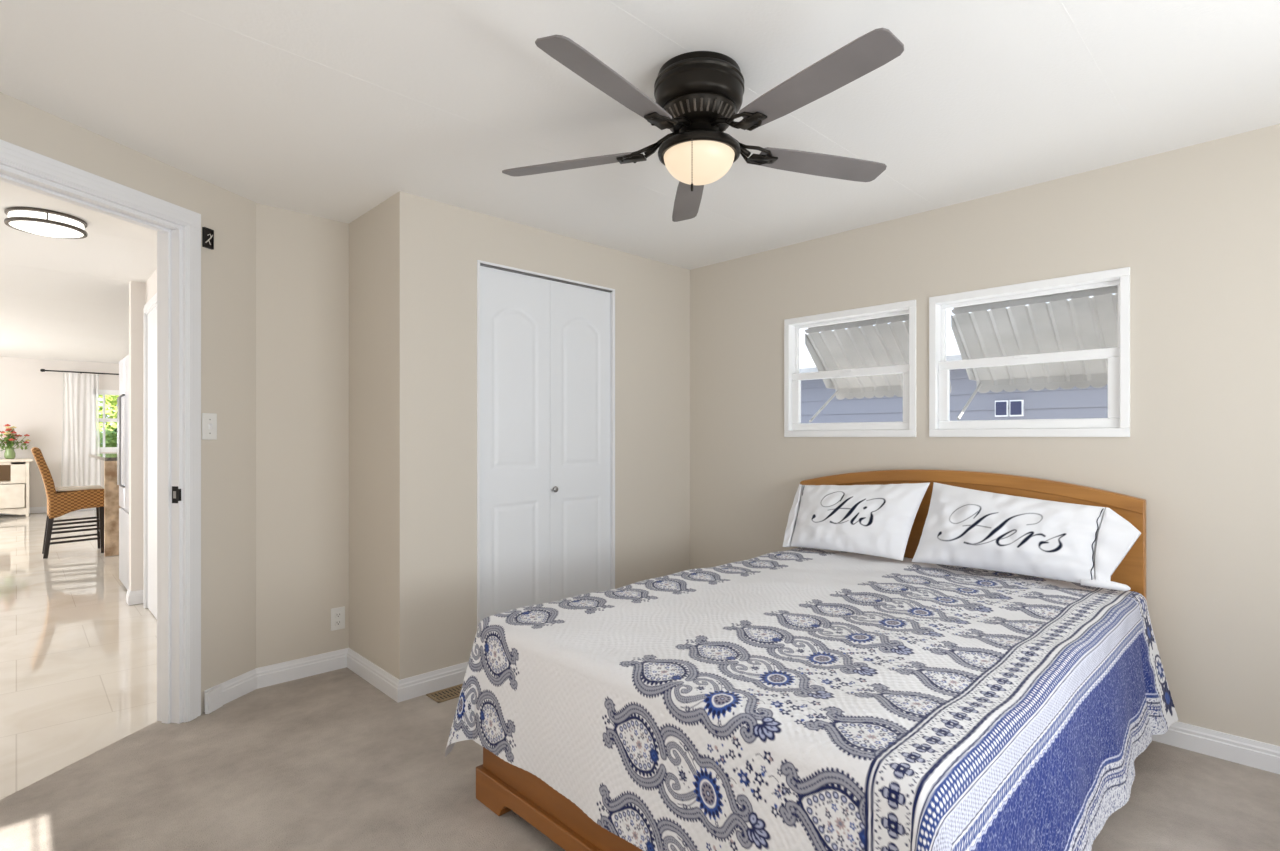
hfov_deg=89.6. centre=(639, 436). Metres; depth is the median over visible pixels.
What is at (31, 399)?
wall
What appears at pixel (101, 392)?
window
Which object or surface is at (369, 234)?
wall
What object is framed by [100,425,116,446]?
shrub
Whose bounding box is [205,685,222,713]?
baseboard
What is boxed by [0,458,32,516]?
base cabinet
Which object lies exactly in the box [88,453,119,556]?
kitchen island
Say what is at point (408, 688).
baseboard
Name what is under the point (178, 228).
trim
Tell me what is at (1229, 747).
baseboard
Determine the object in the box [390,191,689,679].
wall
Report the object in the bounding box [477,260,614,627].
door
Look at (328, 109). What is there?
ceiling
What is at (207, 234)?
sign
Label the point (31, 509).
baseboard
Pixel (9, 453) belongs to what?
flower vase
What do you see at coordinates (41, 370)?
curtain rod
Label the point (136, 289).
wall
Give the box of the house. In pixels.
[799,342,1107,422]
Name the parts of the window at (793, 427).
sash, sash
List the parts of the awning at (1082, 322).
support arm, panel, drop panel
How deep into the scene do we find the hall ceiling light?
3.18 m
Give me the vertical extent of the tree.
3.526 m
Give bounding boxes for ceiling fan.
[502,28,903,221]
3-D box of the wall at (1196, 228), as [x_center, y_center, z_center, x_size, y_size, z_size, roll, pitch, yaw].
[1.723,0.040,2.937,0.130,2.300,4.063,0,0,-44]
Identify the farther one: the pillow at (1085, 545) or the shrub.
the shrub
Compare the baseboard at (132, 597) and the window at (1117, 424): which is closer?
the window at (1117, 424)
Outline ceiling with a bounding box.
[0,0,1279,363]
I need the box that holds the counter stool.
[31,447,103,558]
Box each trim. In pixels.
[0,139,200,723]
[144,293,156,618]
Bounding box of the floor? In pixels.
[0,510,1279,850]
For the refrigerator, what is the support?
on the floor
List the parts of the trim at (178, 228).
strike plate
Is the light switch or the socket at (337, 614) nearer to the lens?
the light switch
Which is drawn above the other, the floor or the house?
the house
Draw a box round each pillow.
[782,482,929,560]
[912,482,1140,590]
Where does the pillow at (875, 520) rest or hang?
on the bedspread
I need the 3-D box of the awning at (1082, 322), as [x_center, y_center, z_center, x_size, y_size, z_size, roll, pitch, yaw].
[1.967,-0.412,3.039,0.365,0.656,0.829,0,0,-44]
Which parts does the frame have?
foot panel, moulding, headboard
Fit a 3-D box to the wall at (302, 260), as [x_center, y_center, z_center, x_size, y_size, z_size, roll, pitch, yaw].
[-1.722,0.040,3.218,0.483,2.300,0.100,0,0,-44]
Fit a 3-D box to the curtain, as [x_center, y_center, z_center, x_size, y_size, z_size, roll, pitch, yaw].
[-9.006,0.064,10.378,0.484,2.172,0.036,0,0,-44]
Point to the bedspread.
(799, 698)
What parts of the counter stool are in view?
backrest, leg, leg, seat, leg, leg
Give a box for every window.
[99,390,118,451]
[784,300,915,436]
[929,267,1129,436]
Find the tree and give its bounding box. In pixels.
[99,395,118,438]
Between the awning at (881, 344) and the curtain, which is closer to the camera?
the awning at (881, 344)
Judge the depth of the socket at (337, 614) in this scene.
3.30 m
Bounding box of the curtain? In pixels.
[61,373,100,486]
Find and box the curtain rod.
[40,369,118,374]
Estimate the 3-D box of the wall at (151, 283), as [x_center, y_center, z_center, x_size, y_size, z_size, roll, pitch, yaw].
[-2.715,0.040,3.858,0.133,2.300,2.280,0,0,-44]
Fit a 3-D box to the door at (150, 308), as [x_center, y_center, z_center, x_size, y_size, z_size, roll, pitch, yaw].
[-3.147,0.133,4.188,0.029,2.115,0.945,0,0,-44]
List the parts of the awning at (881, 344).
support arm, panel, drop panel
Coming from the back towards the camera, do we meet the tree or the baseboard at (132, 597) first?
the tree
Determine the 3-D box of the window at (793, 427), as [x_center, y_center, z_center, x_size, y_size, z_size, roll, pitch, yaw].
[1.138,-0.342,3.504,0.102,0.683,0.761,0,0,-44]
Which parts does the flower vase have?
stem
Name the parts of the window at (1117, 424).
sash, sash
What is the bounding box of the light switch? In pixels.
[202,413,216,439]
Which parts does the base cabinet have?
drawer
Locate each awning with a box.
[805,314,950,422]
[951,285,1117,419]
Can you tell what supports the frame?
on the floor
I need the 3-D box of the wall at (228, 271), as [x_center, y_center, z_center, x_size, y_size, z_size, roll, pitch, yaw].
[-2.126,0.040,2.006,0.100,2.300,2.215,0,0,14]
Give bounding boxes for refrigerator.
[117,355,128,589]
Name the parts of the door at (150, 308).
hall door panel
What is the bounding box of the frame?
[476,469,1145,850]
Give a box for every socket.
[335,612,340,617]
[335,620,340,625]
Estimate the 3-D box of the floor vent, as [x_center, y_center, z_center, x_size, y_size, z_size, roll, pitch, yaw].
[-0.839,1.188,3.023,0.290,0.007,0.124,0,0,-44]
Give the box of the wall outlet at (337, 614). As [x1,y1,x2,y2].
[331,606,344,630]
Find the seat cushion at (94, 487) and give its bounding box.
[56,485,102,490]
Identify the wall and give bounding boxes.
[0,92,255,712]
[0,357,118,506]
[129,281,144,590]
[145,269,156,303]
[256,203,348,667]
[349,198,389,672]
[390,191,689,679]
[690,124,1279,745]
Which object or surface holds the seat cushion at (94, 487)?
on the counter stool
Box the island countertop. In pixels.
[88,453,116,460]
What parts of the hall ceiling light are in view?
ceiling plate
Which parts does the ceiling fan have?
blade, blade, blade, pull chain, lamp shade, blade, blade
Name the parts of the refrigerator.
handle, handle, door, freezer drawer, door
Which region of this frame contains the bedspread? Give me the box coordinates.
[445,547,1177,850]
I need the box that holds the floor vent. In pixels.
[426,684,462,702]
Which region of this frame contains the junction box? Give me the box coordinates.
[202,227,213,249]
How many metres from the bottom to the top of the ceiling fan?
0.400 m
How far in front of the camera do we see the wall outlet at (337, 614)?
3.30 m
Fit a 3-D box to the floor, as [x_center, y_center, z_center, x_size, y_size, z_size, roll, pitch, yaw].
[-4.230,1.215,4.799,7.800,0.050,15.220,0,0,-44]
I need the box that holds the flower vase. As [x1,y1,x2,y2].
[0,424,30,458]
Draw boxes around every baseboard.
[0,507,95,514]
[126,589,143,604]
[204,648,467,711]
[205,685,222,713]
[1151,721,1279,773]
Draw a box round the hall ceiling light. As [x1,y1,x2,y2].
[4,207,87,238]
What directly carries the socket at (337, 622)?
attached to the wall outlet at (337, 614)
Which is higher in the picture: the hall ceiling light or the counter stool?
the hall ceiling light

